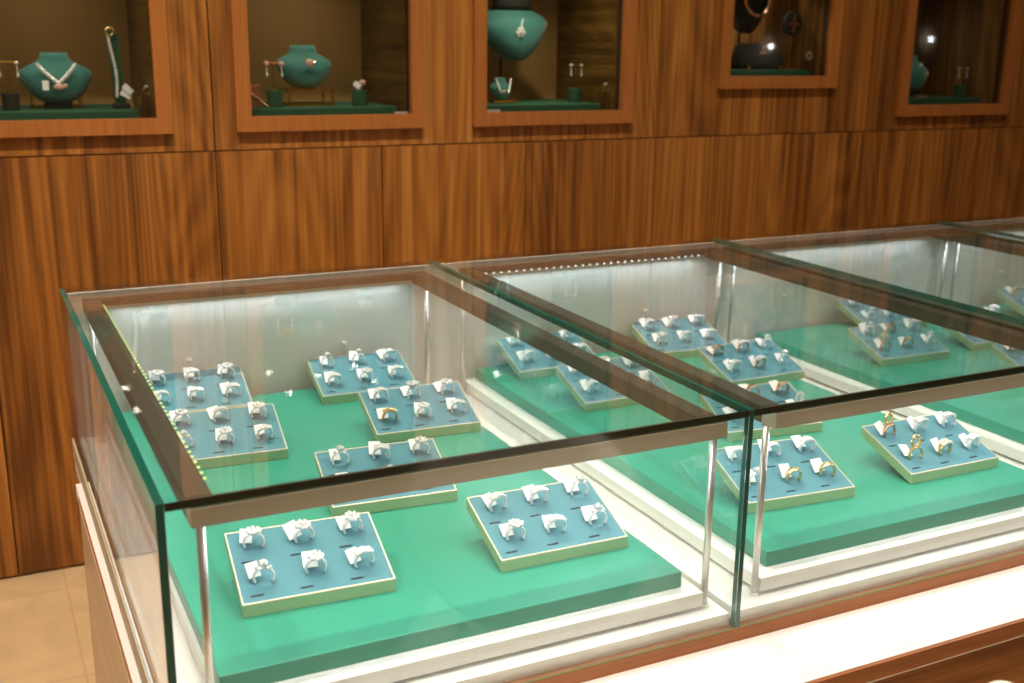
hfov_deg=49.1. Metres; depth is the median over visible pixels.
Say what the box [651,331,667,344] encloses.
ring
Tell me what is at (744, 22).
bust
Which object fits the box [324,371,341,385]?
ring
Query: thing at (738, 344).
ring
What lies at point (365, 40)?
display case
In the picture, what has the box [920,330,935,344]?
ring
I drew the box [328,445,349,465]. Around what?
ring
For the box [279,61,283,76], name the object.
earring
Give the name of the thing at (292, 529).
ring
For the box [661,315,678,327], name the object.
ring
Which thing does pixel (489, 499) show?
ring
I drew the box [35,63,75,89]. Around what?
necklace
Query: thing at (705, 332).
ring
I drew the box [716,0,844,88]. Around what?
display case
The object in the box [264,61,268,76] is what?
earring
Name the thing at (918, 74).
bust
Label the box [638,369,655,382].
ring
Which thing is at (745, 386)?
ring
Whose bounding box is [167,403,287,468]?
tray
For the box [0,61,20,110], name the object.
stand
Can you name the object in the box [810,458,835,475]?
ring
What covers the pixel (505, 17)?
bust
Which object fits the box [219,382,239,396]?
ring
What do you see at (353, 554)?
ring
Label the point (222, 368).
ring
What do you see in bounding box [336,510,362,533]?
ring
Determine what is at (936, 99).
display platform
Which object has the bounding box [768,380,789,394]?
ring
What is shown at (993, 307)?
ring
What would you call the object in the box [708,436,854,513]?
tray
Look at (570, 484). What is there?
ring
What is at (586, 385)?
ring
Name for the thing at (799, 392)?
ring
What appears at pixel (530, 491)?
ring
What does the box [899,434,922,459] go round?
ring
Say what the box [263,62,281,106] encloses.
stand
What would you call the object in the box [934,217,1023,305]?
glass showcase
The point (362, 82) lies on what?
ring
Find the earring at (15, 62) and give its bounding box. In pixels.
[14,61,18,76]
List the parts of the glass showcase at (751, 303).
post, panel, pane, board, post, divider pane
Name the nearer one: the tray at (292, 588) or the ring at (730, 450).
the tray at (292, 588)
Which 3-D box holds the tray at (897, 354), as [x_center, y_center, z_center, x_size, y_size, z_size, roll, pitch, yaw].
[0.801,0.003,2.324,0.176,0.054,0.111,-6,16,-23]
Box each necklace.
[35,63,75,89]
[496,79,511,93]
[744,0,770,17]
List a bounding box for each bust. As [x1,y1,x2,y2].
[19,52,91,107]
[276,45,330,87]
[487,0,546,101]
[488,78,514,103]
[733,0,766,43]
[909,56,927,96]
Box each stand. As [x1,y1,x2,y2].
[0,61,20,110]
[107,31,130,108]
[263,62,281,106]
[568,64,580,101]
[782,12,802,69]
[953,67,966,96]
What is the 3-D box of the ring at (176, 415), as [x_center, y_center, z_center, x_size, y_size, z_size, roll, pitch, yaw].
[-0.514,0.115,1.728,0.036,0.027,0.024,11,18,33]
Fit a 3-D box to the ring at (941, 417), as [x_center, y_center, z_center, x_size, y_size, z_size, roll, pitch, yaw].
[0.684,0.121,1.769,0.028,0.024,0.026,-7,17,-26]
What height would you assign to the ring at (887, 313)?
0.024 m
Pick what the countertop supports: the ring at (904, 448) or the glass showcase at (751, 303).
the glass showcase at (751, 303)
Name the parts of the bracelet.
stone chain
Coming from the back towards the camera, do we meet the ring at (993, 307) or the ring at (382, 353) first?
the ring at (993, 307)
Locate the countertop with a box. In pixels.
[72,438,1023,682]
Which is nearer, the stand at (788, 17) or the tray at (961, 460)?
the tray at (961, 460)
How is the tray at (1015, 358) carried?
on the pad at (829, 347)
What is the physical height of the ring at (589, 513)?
0.029 m
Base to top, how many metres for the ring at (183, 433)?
0.030 m
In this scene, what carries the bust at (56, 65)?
on the display platform at (88, 111)
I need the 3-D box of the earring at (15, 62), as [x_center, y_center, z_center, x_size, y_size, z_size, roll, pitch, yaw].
[-1.139,-0.626,2.579,0.009,0.037,0.006,-7,17,-25]
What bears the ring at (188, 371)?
on the tray at (176, 384)
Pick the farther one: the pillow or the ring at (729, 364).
the pillow
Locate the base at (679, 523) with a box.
[466,378,1023,591]
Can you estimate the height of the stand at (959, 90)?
0.100 m
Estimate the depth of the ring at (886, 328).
2.34 m
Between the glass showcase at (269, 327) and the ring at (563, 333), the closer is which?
the glass showcase at (269, 327)
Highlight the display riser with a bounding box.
[279,87,334,105]
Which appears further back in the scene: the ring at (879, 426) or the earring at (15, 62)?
the earring at (15, 62)
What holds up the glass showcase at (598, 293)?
on the countertop
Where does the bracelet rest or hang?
hanging from the stand at (120, 102)
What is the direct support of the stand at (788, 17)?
on the display platform at (733, 72)
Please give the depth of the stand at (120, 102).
2.69 m
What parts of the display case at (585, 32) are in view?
panel, panel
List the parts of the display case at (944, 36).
panel, panel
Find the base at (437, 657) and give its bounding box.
[169,573,702,682]
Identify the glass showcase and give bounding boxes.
[59,261,753,682]
[432,238,1023,626]
[712,221,1023,469]
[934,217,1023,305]
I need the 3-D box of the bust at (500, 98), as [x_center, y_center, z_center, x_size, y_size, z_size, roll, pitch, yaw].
[-0.031,-0.703,3.140,0.066,0.070,0.043,-7,17,-25]
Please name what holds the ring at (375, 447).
on the tray at (401, 453)
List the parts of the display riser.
plate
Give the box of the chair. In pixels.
[990,680,1010,682]
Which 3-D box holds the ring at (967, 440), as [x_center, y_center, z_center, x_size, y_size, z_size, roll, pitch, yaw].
[0.705,0.152,1.727,0.028,0.024,0.025,-11,19,-37]
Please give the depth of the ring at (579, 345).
2.21 m
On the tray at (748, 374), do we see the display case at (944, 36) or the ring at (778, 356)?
the ring at (778, 356)
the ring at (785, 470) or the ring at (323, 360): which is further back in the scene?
the ring at (323, 360)
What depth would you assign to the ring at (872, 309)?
2.53 m
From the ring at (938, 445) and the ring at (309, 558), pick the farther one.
the ring at (938, 445)
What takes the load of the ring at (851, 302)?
on the tray at (853, 312)
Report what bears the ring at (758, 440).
on the tray at (812, 487)
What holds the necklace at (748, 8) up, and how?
hanging from the bust at (744, 22)
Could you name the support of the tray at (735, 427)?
on the pad at (884, 505)
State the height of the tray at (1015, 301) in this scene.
0.054 m
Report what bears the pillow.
on the display platform at (733, 72)
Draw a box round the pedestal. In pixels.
[352,90,367,105]
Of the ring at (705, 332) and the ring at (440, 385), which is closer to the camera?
the ring at (440, 385)
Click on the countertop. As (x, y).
(966, 625)
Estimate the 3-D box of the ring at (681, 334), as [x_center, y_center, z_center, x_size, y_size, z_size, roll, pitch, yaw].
[0.358,-0.013,2.324,0.028,0.023,0.026,-6,16,-24]
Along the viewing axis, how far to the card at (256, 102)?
2.79 m
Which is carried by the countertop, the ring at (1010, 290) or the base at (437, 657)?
the base at (437, 657)
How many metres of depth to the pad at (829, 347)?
2.25 m
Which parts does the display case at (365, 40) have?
panel, panel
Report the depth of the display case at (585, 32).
3.25 m
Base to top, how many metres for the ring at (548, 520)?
0.024 m
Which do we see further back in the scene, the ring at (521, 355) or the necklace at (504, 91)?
the necklace at (504, 91)
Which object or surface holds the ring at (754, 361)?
on the tray at (748, 374)
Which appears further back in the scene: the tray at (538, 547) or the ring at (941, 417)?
the ring at (941, 417)
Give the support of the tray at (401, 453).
on the pad at (450, 586)
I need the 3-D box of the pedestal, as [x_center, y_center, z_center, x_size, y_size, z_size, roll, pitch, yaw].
[-0.401,-0.643,2.956,0.041,0.039,0.041,-7,17,-25]
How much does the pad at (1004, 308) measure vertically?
0.021 m
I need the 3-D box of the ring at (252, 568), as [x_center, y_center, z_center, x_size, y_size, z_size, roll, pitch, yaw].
[-0.287,0.259,1.271,0.035,0.029,0.019,6,16,19]
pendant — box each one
[54,84,67,89]
[302,55,315,66]
[516,20,525,37]
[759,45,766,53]
[789,14,798,32]
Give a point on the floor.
(45, 628)
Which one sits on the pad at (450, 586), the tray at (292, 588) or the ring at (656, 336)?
the tray at (292, 588)
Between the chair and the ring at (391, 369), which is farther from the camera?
the ring at (391, 369)
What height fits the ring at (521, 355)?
0.024 m
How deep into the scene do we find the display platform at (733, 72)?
3.43 m
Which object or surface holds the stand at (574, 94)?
on the display platform at (527, 105)
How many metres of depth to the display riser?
2.92 m
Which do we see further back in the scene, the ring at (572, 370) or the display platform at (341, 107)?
the display platform at (341, 107)
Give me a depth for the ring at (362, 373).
2.02 m
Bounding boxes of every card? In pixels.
[250,85,268,107]
[394,111,407,113]
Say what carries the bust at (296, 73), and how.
on the display riser
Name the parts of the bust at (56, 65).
stand frame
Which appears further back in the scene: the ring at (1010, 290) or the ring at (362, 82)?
the ring at (362, 82)
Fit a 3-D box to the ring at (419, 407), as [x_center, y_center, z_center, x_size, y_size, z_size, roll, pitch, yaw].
[-0.148,0.110,1.836,0.034,0.027,0.025,15,21,42]
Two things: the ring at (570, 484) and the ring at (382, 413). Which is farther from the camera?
the ring at (382, 413)
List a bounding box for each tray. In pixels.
[143,365,251,413]
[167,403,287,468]
[224,512,395,617]
[306,350,415,404]
[314,438,456,516]
[358,381,480,442]
[466,477,627,571]
[496,331,594,379]
[555,357,669,411]
[630,317,726,358]
[697,339,804,385]
[697,381,822,441]
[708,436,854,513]
[836,299,927,326]
[847,322,949,366]
[861,412,998,483]
[942,308,996,350]
[991,343,1023,366]
[996,287,1023,315]
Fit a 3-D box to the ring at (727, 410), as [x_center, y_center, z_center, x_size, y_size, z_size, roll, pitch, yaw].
[0.365,0.116,1.845,0.028,0.024,0.029,-8,17,-30]
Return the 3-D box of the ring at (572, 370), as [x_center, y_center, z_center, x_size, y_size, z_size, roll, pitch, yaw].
[0.116,0.043,2.024,0.028,0.029,0.025,-7,17,-27]
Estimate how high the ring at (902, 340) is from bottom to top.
0.022 m
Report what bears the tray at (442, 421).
on the pad at (450, 586)
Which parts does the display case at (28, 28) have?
panel, panel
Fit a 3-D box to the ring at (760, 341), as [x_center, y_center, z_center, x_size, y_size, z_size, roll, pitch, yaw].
[0.497,-0.003,2.211,0.029,0.029,0.026,-8,17,-28]
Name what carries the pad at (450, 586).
on the base at (437, 657)
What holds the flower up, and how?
on the pendant at (521, 31)
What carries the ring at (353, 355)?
on the tray at (351, 385)
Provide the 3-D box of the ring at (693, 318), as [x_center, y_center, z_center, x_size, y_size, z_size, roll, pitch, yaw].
[0.393,-0.049,2.389,0.030,0.024,0.027,-4,16,-15]
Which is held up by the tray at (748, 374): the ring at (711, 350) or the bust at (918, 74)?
the ring at (711, 350)
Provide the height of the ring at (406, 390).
0.030 m
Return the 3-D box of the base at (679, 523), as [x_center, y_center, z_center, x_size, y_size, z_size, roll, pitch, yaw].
[0.369,0.166,1.930,0.584,0.023,0.932,-7,17,-25]
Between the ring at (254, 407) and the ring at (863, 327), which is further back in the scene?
the ring at (863, 327)
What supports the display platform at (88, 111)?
in the display case at (28, 28)
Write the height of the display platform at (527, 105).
0.028 m
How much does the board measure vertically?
0.023 m
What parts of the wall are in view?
veneer panel, veneer panel, veneer panel, veneer panel, veneer panel, veneer panel, veneer panel, veneer panel, veneer panel, veneer panel, veneer panel, veneer panel, veneer panel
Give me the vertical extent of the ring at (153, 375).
0.027 m
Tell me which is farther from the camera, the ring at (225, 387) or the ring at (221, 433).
the ring at (225, 387)
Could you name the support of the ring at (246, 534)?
on the tray at (292, 588)
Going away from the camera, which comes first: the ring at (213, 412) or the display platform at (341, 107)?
the ring at (213, 412)
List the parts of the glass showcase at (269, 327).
post, pane, post, panel, pane, post, board, pane, divider pane, post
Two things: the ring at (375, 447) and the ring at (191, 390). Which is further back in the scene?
the ring at (191, 390)
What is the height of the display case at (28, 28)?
0.590 m
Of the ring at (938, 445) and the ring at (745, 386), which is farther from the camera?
the ring at (745, 386)
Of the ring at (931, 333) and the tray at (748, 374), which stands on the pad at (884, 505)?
the tray at (748, 374)
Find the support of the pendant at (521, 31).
hanging from the bust at (505, 17)
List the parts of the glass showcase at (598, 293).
post, panel, post, pane, board, post, divider pane, pane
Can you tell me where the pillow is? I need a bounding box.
[731,43,783,68]
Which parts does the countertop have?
panel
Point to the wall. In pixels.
(207, 200)
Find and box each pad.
[122,376,681,682]
[475,351,1023,566]
[756,321,1023,443]
[975,303,1023,318]
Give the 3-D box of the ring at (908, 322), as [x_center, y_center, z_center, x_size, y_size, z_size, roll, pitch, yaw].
[0.843,-0.037,2.366,0.029,0.024,0.027,-5,16,-20]
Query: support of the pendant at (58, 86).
attached to the necklace at (45, 84)
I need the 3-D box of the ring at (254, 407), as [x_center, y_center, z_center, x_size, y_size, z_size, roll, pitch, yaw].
[-0.403,0.106,1.769,0.036,0.027,0.024,14,20,40]
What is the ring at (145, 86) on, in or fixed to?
on the cube
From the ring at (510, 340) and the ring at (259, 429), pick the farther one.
the ring at (510, 340)
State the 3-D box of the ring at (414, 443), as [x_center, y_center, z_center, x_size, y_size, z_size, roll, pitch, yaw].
[-0.136,0.149,1.621,0.035,0.028,0.023,8,17,25]
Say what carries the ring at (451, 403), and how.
on the tray at (442, 421)
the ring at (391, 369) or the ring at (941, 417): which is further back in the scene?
the ring at (391, 369)
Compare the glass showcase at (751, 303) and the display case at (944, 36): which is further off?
the display case at (944, 36)
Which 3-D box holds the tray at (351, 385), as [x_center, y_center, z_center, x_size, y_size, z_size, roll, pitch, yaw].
[-0.274,0.063,2.050,0.176,0.054,0.110,-6,16,-24]
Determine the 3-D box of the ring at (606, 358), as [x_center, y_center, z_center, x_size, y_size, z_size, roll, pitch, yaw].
[0.165,0.038,2.046,0.034,0.027,0.024,7,16,22]
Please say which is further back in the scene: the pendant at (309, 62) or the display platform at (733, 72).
the display platform at (733, 72)
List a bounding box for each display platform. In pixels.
[0,104,139,120]
[252,101,396,115]
[487,99,599,111]
[730,69,811,75]
[908,94,979,104]
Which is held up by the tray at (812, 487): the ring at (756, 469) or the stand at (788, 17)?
the ring at (756, 469)
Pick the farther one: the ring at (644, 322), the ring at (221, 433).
the ring at (644, 322)
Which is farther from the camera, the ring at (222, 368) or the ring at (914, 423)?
the ring at (222, 368)
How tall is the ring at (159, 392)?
0.023 m
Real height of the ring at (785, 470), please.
0.022 m
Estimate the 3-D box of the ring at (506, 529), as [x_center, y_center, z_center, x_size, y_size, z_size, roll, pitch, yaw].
[-0.001,0.231,1.389,0.035,0.028,0.023,8,17,25]
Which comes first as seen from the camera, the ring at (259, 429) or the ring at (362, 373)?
the ring at (259, 429)
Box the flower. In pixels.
[516,27,525,37]
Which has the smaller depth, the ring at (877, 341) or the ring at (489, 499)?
the ring at (489, 499)
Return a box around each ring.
[142,85,149,95]
[148,369,165,383]
[154,390,170,402]
[169,408,189,425]
[178,430,193,445]
[183,367,199,381]
[187,386,204,399]
[206,405,228,421]
[215,426,234,443]
[217,362,234,376]
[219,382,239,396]
[239,525,264,548]
[244,558,274,583]
[248,401,266,417]
[254,424,272,439]
[282,519,313,543]
[301,550,326,573]
[319,352,334,366]
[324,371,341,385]
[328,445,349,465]
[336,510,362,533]
[345,546,374,567]
[349,349,365,363]
[353,79,365,89]
[356,367,373,381]
[367,387,388,401]
[368,441,390,459]
[376,348,395,361]
[376,407,397,421]
[388,365,403,377]
[400,380,420,398]
[408,436,429,453]
[414,401,431,417]
[433,378,454,394]
[446,398,465,412]
[481,491,506,511]
[499,518,525,540]
[506,336,521,345]
[516,350,534,362]
[522,484,548,504]
[542,514,566,533]
[559,330,574,339]
[563,474,588,495]
[567,365,576,373]
[573,342,587,351]
[579,379,599,392]
[581,503,607,525]
[600,356,611,362]
[622,357,638,367]
[638,318,655,329]
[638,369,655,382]
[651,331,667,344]
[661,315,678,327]
[676,330,691,341]
[688,314,704,324]
[699,328,716,338]
[706,344,723,355]
[722,407,735,420]
[723,358,741,371]
[724,445,746,461]
[731,339,749,351]
[738,384,759,394]
[745,466,759,486]
[748,355,766,367]
[755,333,772,347]
[757,439,780,455]
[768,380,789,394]
[774,349,789,363]
[778,463,801,481]
[785,391,804,402]
[791,435,815,451]
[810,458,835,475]
[848,299,860,305]
[858,321,874,334]
[860,307,875,319]
[873,331,890,349]
[874,412,895,437]
[880,322,895,332]
[883,310,896,316]
[898,337,913,346]
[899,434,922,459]
[903,318,919,329]
[906,416,928,431]
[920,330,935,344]
[930,437,952,454]
[933,411,956,426]
[958,433,980,449]
[984,304,999,312]
[1004,345,1019,351]
[1005,286,1019,295]
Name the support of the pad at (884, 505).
on the base at (679, 523)
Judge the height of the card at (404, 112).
0.017 m
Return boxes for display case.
[0,0,173,137]
[230,0,424,131]
[472,0,637,126]
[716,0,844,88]
[895,0,1022,116]
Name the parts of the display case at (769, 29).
panel, panel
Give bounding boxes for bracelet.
[104,26,133,98]
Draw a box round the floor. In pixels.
[0,563,95,682]
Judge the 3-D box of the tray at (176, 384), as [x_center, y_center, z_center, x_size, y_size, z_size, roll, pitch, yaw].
[-0.547,0.091,1.935,0.176,0.054,0.110,-6,16,-23]
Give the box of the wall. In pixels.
[0,0,1023,577]
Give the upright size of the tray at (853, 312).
0.054 m
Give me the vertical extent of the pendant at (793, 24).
0.056 m

